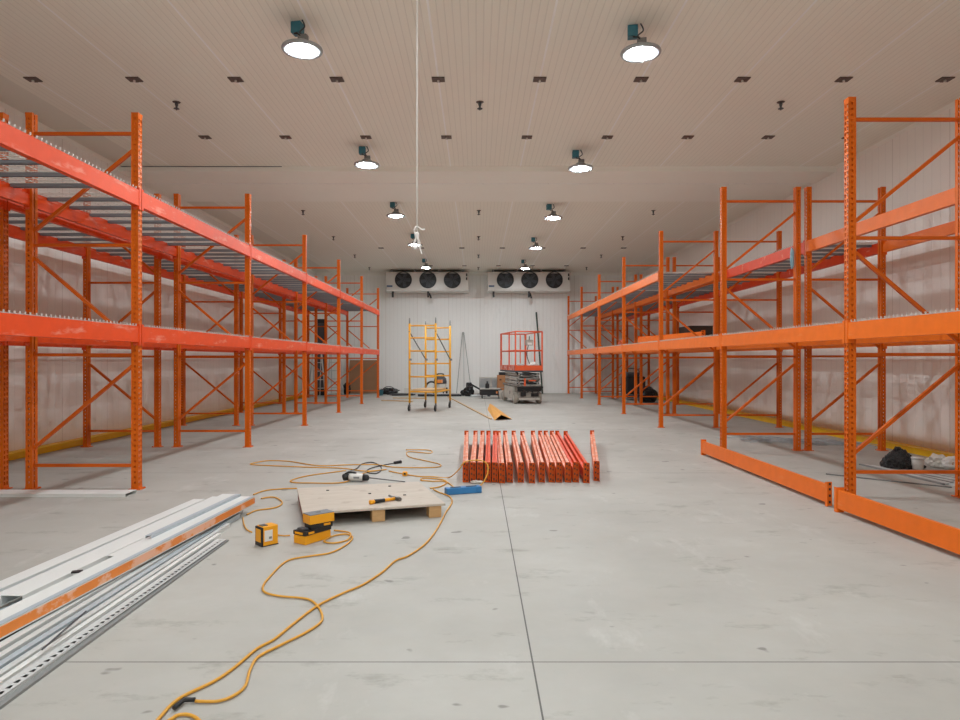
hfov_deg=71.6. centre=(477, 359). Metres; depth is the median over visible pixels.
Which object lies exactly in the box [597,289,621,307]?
beam
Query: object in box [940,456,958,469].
plastic sack
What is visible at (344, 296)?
beam
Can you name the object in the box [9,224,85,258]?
beam
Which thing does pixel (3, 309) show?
deck
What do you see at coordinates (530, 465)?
beam
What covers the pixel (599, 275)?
frame
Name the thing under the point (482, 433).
beam
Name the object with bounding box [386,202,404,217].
light
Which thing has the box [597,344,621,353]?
beam
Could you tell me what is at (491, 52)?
ceiling
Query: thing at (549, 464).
beam
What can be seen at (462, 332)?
leaning stick
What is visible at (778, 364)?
frame
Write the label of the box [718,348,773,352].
beam
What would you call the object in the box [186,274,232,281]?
deck
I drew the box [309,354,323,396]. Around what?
step ladder
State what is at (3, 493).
trim
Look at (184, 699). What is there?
extension cord
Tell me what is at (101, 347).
beam
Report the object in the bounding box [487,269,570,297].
cooler
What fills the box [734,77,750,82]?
anchor plate
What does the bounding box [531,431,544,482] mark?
beam
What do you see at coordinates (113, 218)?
deck
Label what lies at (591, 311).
deck
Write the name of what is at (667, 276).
deck
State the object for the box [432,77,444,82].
anchor plate
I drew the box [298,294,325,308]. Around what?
beam
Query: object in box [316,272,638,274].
trim
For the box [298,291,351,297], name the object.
deck
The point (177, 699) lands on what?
extension cord
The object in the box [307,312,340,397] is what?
frame
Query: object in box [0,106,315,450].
wall
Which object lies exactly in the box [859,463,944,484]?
metal strip
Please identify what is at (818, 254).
deck
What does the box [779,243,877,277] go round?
beam
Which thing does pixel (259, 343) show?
beam
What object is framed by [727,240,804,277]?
beam
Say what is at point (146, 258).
deck
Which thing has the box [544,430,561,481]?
beam
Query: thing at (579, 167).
light
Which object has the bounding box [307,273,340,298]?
beam
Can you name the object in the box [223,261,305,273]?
deck
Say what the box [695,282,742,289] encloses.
deck
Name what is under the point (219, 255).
deck
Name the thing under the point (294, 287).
deck
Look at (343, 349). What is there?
beam
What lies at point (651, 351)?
beam
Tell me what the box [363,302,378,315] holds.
beam
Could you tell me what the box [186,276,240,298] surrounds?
beam
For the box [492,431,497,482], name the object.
beam
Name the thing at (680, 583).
floor
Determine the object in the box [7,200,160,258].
beam
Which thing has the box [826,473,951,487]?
rod
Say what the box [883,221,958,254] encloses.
beam
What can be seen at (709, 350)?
beam
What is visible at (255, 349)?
beam
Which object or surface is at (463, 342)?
leaning stick
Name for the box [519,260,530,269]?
light
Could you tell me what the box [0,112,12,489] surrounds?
frame
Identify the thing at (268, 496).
extension cord
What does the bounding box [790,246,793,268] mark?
scrap
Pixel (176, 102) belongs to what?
sprinkler head
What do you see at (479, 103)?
sprinkler head
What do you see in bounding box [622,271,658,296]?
beam
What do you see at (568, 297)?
frame
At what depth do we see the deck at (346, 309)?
21.45 m
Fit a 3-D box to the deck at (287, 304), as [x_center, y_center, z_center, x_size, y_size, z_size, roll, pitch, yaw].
[-5.103,-1.630,19.785,1.104,0.056,1.460,0,0,0]
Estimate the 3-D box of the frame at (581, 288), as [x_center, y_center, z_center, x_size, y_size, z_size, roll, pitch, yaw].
[3.905,-0.568,21.720,1.140,3.635,0.110,0,0,0]
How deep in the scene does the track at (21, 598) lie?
3.28 m
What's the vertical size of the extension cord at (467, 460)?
0.253 m
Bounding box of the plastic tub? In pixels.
[911,456,925,469]
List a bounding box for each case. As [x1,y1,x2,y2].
[255,522,277,546]
[293,509,333,544]
[444,485,481,494]
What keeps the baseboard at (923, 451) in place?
attached to the wall at (925, 271)
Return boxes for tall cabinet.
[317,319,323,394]
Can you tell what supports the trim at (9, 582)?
on the floor
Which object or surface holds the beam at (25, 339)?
attached to the frame
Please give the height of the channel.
0.022 m
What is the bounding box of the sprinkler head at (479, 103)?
[476,101,483,109]
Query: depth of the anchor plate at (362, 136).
9.82 m
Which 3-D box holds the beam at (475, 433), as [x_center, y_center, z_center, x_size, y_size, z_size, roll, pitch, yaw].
[-0.039,1.146,8.320,0.063,0.205,3.119,0,0,0]
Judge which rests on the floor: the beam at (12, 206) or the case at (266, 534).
the case at (266, 534)
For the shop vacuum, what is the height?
0.786 m
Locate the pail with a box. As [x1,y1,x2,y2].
[498,387,503,398]
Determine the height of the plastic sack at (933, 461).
0.166 m
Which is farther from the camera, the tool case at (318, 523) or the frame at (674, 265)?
the frame at (674, 265)
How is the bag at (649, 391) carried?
on the floor
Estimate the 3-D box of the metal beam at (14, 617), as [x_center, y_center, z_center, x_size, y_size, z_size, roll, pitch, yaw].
[-2.021,1.156,3.825,0.132,0.064,3.358,0,0,4]
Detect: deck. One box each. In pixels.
[0,135,136,187]
[0,309,30,314]
[2,118,30,134]
[9,210,52,223]
[10,224,114,243]
[32,313,136,325]
[38,191,205,223]
[93,247,173,262]
[118,223,248,245]
[144,325,205,332]
[147,263,207,273]
[182,246,282,262]
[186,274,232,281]
[206,331,248,336]
[217,284,263,291]
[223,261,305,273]
[252,336,282,339]
[254,274,324,283]
[254,292,281,297]
[264,298,291,300]
[277,283,339,291]
[286,303,313,307]
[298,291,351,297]
[298,308,323,310]
[314,297,362,302]
[328,302,371,307]
[340,306,377,310]
[568,313,602,316]
[573,310,611,313]
[582,306,621,309]
[588,301,633,306]
[598,296,648,301]
[609,289,663,296]
[623,281,686,289]
[633,307,658,309]
[638,272,712,281]
[643,302,671,306]
[658,297,693,301]
[676,290,712,296]
[685,334,718,338]
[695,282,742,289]
[718,271,775,281]
[722,328,768,334]
[727,258,819,271]
[759,241,877,258]
[771,321,841,329]
[851,308,959,321]
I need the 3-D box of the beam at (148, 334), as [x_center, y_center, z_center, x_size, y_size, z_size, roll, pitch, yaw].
[-3.283,-0.243,8.015,0.060,0.205,3.119,0,0,0]
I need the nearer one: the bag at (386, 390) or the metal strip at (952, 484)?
the metal strip at (952, 484)
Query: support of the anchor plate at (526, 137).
attached to the ceiling
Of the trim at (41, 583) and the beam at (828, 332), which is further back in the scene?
the beam at (828, 332)
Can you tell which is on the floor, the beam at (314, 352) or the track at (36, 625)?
the track at (36, 625)
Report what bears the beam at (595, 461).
on the floor
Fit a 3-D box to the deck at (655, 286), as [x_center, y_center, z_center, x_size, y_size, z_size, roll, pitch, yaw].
[3.898,-1.630,14.645,1.104,0.056,1.460,0,0,0]
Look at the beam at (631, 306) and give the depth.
20.36 m
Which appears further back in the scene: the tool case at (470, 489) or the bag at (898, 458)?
the bag at (898, 458)
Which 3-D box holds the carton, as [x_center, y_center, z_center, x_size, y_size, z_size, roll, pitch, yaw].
[4.860,-0.548,14.850,0.520,0.391,0.800,0,0,0]
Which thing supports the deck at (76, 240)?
on the beam at (12, 206)
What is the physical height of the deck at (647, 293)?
0.056 m
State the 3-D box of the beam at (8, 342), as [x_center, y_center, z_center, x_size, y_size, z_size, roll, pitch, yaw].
[-4.583,-0.243,8.015,0.060,0.205,3.119,0,0,0]
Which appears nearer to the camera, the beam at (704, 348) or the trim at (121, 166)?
the trim at (121, 166)
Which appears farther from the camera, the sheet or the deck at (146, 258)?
the sheet
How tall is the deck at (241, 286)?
0.056 m
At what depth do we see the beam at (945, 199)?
7.27 m
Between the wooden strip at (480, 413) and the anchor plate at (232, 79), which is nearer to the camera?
the anchor plate at (232, 79)
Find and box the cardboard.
[487,404,510,420]
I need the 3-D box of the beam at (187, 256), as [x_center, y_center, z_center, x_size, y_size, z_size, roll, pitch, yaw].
[-4.337,-1.553,11.145,0.060,0.205,3.119,0,0,0]
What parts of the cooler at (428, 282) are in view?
blade, casing, blade, blade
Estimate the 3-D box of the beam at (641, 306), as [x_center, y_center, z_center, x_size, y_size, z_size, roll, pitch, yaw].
[4.548,-1.553,17.025,0.060,0.205,3.119,0,0,0]
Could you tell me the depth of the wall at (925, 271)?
10.67 m
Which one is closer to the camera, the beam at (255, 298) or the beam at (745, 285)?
the beam at (745, 285)
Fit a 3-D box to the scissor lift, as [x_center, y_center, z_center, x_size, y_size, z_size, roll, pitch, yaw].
[1.295,0.210,19.878,0.820,2.079,2.062,0,0,-10]
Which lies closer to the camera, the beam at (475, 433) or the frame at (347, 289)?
the beam at (475, 433)
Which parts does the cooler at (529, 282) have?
blade, casing, blade, blade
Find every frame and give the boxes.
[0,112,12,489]
[21,112,145,489]
[80,193,162,446]
[172,193,252,446]
[181,235,239,425]
[239,259,286,412]
[251,235,307,425]
[279,276,317,401]
[293,259,340,412]
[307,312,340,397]
[324,276,363,403]
[345,288,379,397]
[567,296,597,393]
[580,287,613,397]
[597,274,636,404]
[601,317,627,393]
[616,287,649,397]
[621,257,669,413]
[639,274,678,402]
[658,231,719,427]
[671,257,719,413]
[720,187,802,450]
[727,231,783,427]
[802,187,888,450]
[844,97,959,497]
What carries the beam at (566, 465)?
on the floor
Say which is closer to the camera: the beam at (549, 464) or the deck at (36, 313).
the deck at (36, 313)
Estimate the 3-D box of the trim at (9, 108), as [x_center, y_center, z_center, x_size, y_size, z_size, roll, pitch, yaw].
[-6.098,-3.277,9.100,0.045,0.045,32.200,0,0,0]
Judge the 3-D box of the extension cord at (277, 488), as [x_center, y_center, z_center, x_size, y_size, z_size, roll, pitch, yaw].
[-1.945,1.242,6.335,0.447,0.012,0.122,0,0,-43]
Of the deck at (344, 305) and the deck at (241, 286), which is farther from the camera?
the deck at (344, 305)
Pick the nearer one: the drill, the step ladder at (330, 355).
the drill
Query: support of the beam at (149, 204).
attached to the frame at (32, 227)
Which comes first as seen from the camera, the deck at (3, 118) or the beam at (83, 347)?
the deck at (3, 118)
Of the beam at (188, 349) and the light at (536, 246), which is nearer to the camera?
the beam at (188, 349)
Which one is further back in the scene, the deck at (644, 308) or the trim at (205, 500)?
the deck at (644, 308)
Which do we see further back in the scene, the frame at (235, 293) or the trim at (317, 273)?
the trim at (317, 273)
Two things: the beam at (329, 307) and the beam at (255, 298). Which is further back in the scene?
the beam at (329, 307)
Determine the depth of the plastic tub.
7.56 m
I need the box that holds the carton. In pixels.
[678,326,712,335]
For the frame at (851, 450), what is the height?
3.635 m
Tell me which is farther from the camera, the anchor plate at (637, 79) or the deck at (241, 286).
the deck at (241, 286)
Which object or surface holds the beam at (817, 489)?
on the floor
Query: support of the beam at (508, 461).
on the floor
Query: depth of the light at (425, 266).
21.67 m
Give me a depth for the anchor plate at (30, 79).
7.81 m
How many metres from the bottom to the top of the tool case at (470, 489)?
0.066 m
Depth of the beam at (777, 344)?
10.43 m
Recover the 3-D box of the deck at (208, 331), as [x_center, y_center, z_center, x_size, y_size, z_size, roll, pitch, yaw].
[-3.803,-0.320,8.765,1.104,0.056,1.460,0,0,0]
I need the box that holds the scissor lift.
[500,331,542,403]
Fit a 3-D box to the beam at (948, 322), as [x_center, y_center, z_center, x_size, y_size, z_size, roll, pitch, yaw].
[3.378,-0.258,4.505,0.060,0.205,3.119,0,0,0]
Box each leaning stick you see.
[456,332,462,393]
[463,342,463,374]
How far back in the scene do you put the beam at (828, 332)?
7.18 m
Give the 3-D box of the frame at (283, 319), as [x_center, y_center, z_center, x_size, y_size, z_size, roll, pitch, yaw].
[-5.110,-0.568,15.840,1.140,3.635,0.110,0,0,0]
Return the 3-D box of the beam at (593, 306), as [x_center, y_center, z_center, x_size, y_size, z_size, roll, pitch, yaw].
[3.378,-1.553,20.155,0.060,0.205,3.119,0,0,0]
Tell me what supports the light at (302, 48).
hanging from the ceiling
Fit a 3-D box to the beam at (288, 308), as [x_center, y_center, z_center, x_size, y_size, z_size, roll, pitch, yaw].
[-5.637,-1.553,20.535,0.060,0.205,3.119,0,0,0]
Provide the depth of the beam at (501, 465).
7.20 m
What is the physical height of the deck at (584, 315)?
0.056 m
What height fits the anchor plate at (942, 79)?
0.035 m
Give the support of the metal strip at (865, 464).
on the floor
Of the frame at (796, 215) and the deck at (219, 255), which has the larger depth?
the deck at (219, 255)
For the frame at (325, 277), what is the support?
on the floor
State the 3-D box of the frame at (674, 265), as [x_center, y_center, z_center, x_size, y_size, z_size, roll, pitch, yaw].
[5.075,-0.568,15.460,1.140,3.635,0.110,0,0,0]
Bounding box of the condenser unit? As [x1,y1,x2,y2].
[479,377,496,393]
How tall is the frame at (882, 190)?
3.635 m
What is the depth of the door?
20.61 m
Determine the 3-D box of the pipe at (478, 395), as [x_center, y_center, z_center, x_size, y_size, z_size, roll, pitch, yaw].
[0.050,1.210,22.600,0.600,0.080,0.080,0,0,-29]
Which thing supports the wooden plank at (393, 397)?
on the floor
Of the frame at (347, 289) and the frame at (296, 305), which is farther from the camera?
the frame at (347, 289)
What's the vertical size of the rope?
2.507 m
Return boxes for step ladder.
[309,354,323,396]
[327,345,343,394]
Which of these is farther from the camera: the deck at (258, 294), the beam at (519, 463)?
the deck at (258, 294)
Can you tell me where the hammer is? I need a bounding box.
[369,495,401,504]
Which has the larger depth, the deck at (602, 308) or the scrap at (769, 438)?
the deck at (602, 308)
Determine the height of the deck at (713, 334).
0.056 m
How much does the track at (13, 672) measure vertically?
0.024 m
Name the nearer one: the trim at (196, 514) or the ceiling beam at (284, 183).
the trim at (196, 514)
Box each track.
[0,510,242,660]
[0,513,239,668]
[0,523,229,676]
[0,533,220,684]
[0,549,169,651]
[0,598,21,609]
[0,618,40,641]
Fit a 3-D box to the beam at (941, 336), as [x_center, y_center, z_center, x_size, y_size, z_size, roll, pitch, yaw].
[4.432,-0.258,7.635,0.060,0.205,3.119,0,0,0]
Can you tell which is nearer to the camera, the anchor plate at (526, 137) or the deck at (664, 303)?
the anchor plate at (526, 137)
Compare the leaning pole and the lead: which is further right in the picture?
the leaning pole
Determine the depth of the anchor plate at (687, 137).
9.83 m
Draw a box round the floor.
[0,393,959,719]
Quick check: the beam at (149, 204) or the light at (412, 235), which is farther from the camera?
the light at (412, 235)
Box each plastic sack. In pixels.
[925,453,945,467]
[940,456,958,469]
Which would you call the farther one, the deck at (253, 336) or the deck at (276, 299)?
the deck at (276, 299)
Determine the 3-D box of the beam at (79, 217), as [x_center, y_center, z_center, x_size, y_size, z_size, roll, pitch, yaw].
[-4.337,-1.553,8.015,0.060,0.205,3.119,0,0,0]
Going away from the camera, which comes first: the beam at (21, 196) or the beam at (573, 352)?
the beam at (21, 196)
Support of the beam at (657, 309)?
attached to the frame at (640, 275)
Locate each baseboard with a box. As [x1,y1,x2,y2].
[9,394,301,460]
[657,395,958,456]
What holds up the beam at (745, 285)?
attached to the frame at (778, 364)
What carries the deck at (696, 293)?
on the beam at (641, 306)
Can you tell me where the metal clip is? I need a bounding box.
[71,570,82,573]
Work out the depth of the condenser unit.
23.89 m
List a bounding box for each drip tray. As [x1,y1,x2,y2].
[386,290,468,292]
[487,290,569,292]
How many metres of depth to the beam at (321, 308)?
20.23 m
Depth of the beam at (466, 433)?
7.33 m
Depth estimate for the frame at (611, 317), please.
24.83 m
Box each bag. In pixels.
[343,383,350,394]
[380,386,399,393]
[463,385,473,395]
[638,386,657,402]
[880,446,911,469]
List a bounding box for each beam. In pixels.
[0,121,140,209]
[0,180,29,209]
[0,198,6,209]
[0,312,140,344]
[0,335,29,344]
[0,496,254,639]
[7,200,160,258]
[7,341,160,349]
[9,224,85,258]
[11,343,85,349]
[38,194,176,258]
[38,337,176,349]
[91,248,182,281]
[92,346,182,352]
[118,166,836,201]
[141,189,250,258]
[141,324,250,349]
[161,253,238,281]
[161,347,238,352]
[181,248,244,280]
[181,345,244,350]
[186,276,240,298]
[187,349,240,353]
[239,279,285,298]
[243,292,279,308]
[244,352,279,354]
[251,245,306,283]
[251,336,306,352]
[254,276,295,298]
[254,348,295,353]
[286,295,317,308]
[286,306,307,315]
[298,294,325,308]
[298,351,325,354]
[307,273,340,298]
[307,342,340,353]
[318,306,336,314]
[327,303,346,315]
[327,352,346,355]
[341,292,362,308]
[341,346,362,354]
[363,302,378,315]
[363,348,378,355]
[463,430,468,482]
[470,430,477,480]
[477,430,484,480]
[485,431,490,482]
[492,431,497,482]
[497,431,504,483]
[503,431,512,482]
[512,430,523,482]
[520,431,534,482]
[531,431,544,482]
[538,431,554,482]
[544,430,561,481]
[550,430,570,482]
[555,431,578,482]
[564,431,589,483]
[567,310,579,320]
[567,350,579,355]
[580,302,596,314]
[580,348,596,354]
[590,430,599,481]
[596,311,611,320]
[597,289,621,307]
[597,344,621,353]
[613,303,633,314]
[613,351,633,354]
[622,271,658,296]
[622,342,657,352]
[627,313,646,319]
[636,291,665,307]
[636,350,665,353]
[638,330,704,342]
[639,295,671,307]
[649,303,671,314]
[658,334,719,351]
[668,273,712,296]
[668,347,712,352]
[672,273,719,296]
[678,292,712,307]
[678,350,712,353]
[701,439,831,506]
[716,343,792,351]
[718,273,775,296]
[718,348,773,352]
[720,320,844,348]
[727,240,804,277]
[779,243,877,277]
[779,344,875,351]
[798,334,954,348]
[805,188,958,254]
[805,340,951,348]
[834,486,959,554]
[845,311,959,342]
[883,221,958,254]
[883,340,954,348]
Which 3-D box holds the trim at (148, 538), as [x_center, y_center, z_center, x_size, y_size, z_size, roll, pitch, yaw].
[-2.065,1.161,4.705,0.060,0.052,1.693,0,0,4]
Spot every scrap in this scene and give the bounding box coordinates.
[470,480,482,483]
[727,435,877,446]
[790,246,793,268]
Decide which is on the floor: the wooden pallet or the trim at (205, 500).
the wooden pallet
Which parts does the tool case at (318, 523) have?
grey lid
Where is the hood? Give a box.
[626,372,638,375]
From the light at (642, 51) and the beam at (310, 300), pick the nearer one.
the light at (642, 51)
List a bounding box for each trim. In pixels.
[0,101,315,273]
[0,490,136,496]
[0,496,216,605]
[0,499,204,591]
[1,494,234,604]
[107,536,150,558]
[121,166,281,166]
[145,494,240,537]
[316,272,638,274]
[639,99,958,273]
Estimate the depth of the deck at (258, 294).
16.82 m
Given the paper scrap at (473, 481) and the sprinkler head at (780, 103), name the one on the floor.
the paper scrap at (473, 481)
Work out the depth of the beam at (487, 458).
7.34 m
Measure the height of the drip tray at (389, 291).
0.035 m
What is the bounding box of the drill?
[342,471,404,481]
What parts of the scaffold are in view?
post, post, post, post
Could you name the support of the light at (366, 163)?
hanging from the ceiling
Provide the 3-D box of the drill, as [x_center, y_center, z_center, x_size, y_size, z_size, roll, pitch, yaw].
[-1.063,1.198,6.827,0.657,0.104,0.080,0,0,4]
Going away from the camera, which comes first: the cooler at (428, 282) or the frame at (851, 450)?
the frame at (851, 450)
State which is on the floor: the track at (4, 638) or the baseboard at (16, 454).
the track at (4, 638)
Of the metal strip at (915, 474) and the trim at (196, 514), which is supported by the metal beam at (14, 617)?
the trim at (196, 514)
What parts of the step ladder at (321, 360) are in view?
leg, rail, rail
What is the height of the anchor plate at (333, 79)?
0.035 m
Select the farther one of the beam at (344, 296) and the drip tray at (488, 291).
the drip tray at (488, 291)
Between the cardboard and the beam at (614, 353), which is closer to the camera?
the cardboard
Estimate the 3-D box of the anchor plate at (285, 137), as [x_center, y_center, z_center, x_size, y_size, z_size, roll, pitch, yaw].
[-2.840,-3.283,9.850,0.150,0.035,0.125,0,0,0]
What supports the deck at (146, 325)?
on the beam at (148, 334)
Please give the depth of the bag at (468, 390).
22.90 m
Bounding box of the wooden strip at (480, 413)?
[447,396,491,419]
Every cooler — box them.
[385,269,468,297]
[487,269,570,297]
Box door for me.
[621,368,644,397]
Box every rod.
[41,611,86,649]
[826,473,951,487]
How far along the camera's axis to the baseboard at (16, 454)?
10.48 m
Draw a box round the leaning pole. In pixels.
[536,312,542,393]
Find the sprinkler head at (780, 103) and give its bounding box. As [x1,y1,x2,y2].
[777,101,784,109]
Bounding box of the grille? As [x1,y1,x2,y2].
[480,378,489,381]
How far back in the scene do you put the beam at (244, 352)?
17.95 m
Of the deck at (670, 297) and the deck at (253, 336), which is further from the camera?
the deck at (670, 297)
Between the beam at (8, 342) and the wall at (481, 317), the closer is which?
the beam at (8, 342)
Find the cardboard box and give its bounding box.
[497,375,508,395]
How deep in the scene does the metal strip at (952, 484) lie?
6.94 m
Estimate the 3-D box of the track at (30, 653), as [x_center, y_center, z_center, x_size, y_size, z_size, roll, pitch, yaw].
[-1.865,1.235,3.515,0.030,0.030,2.930,0,0,0]
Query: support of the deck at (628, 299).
on the beam at (617, 295)
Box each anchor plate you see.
[23,77,42,82]
[125,77,142,82]
[198,135,211,139]
[227,77,243,82]
[279,135,291,139]
[329,77,343,82]
[360,135,371,138]
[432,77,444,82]
[441,135,451,139]
[522,135,531,139]
[533,77,546,82]
[601,135,612,139]
[633,77,648,82]
[681,135,693,139]
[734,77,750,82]
[761,135,774,138]
[834,77,852,82]
[935,77,954,82]
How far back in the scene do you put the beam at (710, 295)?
16.88 m
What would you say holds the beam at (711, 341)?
attached to the frame at (796, 215)
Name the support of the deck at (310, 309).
on the beam at (321, 308)
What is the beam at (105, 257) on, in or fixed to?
attached to the frame at (87, 282)
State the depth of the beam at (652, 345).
13.70 m
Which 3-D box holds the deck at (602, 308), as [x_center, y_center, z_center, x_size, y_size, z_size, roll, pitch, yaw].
[3.898,-1.630,20.905,1.104,0.056,1.460,0,0,0]
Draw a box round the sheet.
[349,360,376,392]
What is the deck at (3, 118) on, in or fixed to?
on the beam at (12, 139)
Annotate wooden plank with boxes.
[381,400,412,401]
[393,397,424,398]
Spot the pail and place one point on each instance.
(500, 392)
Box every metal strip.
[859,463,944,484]
[865,464,948,484]
[873,465,954,485]
[915,474,951,482]
[921,474,954,480]
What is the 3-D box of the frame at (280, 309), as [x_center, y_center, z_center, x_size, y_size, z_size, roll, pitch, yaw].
[-5.110,-0.568,18.970,1.140,3.635,0.110,0,0,0]
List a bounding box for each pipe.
[392,394,413,395]
[418,394,461,395]
[471,394,486,396]
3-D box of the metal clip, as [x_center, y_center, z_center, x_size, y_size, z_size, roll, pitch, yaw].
[-2.144,1.133,3.566,0.050,0.008,0.030,0,0,-17]
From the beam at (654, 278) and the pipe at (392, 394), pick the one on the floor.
the pipe at (392, 394)
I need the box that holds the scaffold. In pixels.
[408,318,451,411]
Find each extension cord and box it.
[155,489,452,719]
[167,712,200,719]
[172,530,352,709]
[246,496,282,514]
[250,449,441,483]
[253,488,296,494]
[389,460,488,488]
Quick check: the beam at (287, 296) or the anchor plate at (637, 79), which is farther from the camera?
the beam at (287, 296)
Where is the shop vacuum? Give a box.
[427,373,447,393]
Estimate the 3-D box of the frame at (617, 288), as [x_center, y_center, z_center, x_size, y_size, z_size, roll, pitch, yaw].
[5.075,-0.568,21.720,1.140,3.635,0.110,0,0,0]
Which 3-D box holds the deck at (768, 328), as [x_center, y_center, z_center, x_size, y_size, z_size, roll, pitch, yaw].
[3.898,-0.335,8.385,1.104,0.056,1.460,0,0,0]
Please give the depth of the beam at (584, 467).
7.34 m
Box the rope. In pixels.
[412,0,424,253]
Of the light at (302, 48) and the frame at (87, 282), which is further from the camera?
the frame at (87, 282)
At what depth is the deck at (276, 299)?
17.95 m
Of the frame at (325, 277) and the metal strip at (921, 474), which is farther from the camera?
the frame at (325, 277)
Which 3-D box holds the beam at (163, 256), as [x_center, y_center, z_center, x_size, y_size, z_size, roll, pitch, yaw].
[-4.583,-1.553,11.145,0.060,0.205,3.119,0,0,0]
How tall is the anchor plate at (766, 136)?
0.035 m
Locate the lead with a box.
[348,460,401,473]
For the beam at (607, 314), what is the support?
attached to the frame at (581, 288)
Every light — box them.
[281,20,322,59]
[354,146,379,168]
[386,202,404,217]
[408,234,422,246]
[420,259,431,268]
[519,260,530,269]
[529,237,542,249]
[544,204,561,219]
[568,150,592,172]
[620,23,660,62]
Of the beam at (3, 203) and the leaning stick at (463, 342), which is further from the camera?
the leaning stick at (463, 342)
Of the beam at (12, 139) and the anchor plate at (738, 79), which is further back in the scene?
the anchor plate at (738, 79)
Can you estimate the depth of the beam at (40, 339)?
7.51 m
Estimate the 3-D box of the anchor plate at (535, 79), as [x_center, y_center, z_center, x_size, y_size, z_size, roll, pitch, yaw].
[0.730,-3.283,7.820,0.150,0.035,0.125,0,0,0]
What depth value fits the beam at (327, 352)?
20.20 m
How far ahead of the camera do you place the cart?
21.60 m
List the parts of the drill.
motor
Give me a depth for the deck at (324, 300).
17.95 m
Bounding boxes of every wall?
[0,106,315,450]
[316,275,638,392]
[639,105,958,452]
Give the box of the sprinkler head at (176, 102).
[172,101,180,109]
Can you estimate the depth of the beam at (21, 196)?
6.22 m
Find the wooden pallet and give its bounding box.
[297,482,444,521]
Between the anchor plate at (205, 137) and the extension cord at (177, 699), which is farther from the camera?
the anchor plate at (205, 137)
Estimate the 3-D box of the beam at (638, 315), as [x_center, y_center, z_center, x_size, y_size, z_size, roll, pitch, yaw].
[5.602,-1.553,23.285,0.060,0.205,3.119,0,0,0]
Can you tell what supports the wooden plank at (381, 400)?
on the floor
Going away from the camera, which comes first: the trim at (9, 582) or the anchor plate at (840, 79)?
the trim at (9, 582)
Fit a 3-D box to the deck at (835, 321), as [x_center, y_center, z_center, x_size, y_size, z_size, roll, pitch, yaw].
[3.898,-0.335,6.885,1.104,0.056,1.460,0,0,0]
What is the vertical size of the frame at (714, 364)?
3.635 m
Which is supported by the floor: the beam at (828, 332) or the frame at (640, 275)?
the frame at (640, 275)
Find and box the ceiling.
[0,0,959,271]
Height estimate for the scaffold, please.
2.280 m
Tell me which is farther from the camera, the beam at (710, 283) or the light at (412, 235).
the light at (412, 235)
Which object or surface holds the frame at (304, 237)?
on the floor
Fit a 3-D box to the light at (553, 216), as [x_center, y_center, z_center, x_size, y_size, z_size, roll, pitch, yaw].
[1.600,-3.142,14.100,0.393,0.319,0.393,0,0,-5]
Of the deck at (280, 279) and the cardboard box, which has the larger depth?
the cardboard box
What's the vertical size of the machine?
0.459 m
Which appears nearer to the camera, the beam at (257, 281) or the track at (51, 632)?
the track at (51, 632)
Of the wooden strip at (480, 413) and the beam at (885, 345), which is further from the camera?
the wooden strip at (480, 413)
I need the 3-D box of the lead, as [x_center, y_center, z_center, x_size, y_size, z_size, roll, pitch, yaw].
[-1.153,1.220,7.589,0.482,0.071,1.008,0,0,0]
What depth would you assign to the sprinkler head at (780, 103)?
8.51 m
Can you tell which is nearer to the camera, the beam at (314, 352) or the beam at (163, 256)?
the beam at (163, 256)
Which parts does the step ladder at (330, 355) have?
rail, leg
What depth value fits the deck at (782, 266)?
11.68 m
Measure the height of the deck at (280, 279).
0.056 m
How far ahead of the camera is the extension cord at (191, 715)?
2.32 m
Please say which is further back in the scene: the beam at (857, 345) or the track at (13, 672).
the beam at (857, 345)
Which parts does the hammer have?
handle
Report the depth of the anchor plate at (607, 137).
9.83 m
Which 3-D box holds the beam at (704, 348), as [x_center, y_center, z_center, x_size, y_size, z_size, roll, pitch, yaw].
[4.432,-0.258,13.895,0.060,0.205,3.119,0,0,0]
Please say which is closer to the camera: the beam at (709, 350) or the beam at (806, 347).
the beam at (806, 347)
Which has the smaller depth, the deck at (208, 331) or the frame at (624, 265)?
the deck at (208, 331)
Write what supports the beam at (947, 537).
on the floor
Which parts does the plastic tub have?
lid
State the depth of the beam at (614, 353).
20.57 m
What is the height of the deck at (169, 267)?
0.056 m
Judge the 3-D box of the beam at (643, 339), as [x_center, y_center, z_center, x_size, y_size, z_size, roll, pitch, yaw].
[4.021,-0.459,14.097,0.062,0.205,3.119,0,0,-9]
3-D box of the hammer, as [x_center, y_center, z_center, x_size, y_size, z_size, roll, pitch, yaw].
[-0.759,1.122,5.353,0.267,0.037,0.144,0,0,-40]
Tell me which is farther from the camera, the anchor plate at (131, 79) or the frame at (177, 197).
the frame at (177, 197)
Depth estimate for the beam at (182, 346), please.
10.79 m
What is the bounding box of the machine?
[460,382,479,395]
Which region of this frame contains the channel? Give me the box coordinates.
[0,539,228,709]
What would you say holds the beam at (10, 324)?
attached to the frame
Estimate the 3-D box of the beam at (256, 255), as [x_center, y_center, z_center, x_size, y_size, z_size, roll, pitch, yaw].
[-3.283,-1.553,11.145,0.060,0.205,3.119,0,0,0]
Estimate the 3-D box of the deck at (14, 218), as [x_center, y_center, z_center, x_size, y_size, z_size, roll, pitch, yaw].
[-5.103,-1.630,7.265,1.104,0.056,1.460,0,0,0]
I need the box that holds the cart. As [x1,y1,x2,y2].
[480,388,501,397]
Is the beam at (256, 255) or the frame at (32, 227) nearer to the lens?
the frame at (32, 227)
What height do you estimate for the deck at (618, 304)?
0.056 m
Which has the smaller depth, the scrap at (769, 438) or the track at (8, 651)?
the track at (8, 651)
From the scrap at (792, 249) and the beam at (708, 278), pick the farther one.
the beam at (708, 278)
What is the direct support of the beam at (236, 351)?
attached to the frame at (87, 282)
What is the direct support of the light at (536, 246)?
hanging from the ceiling

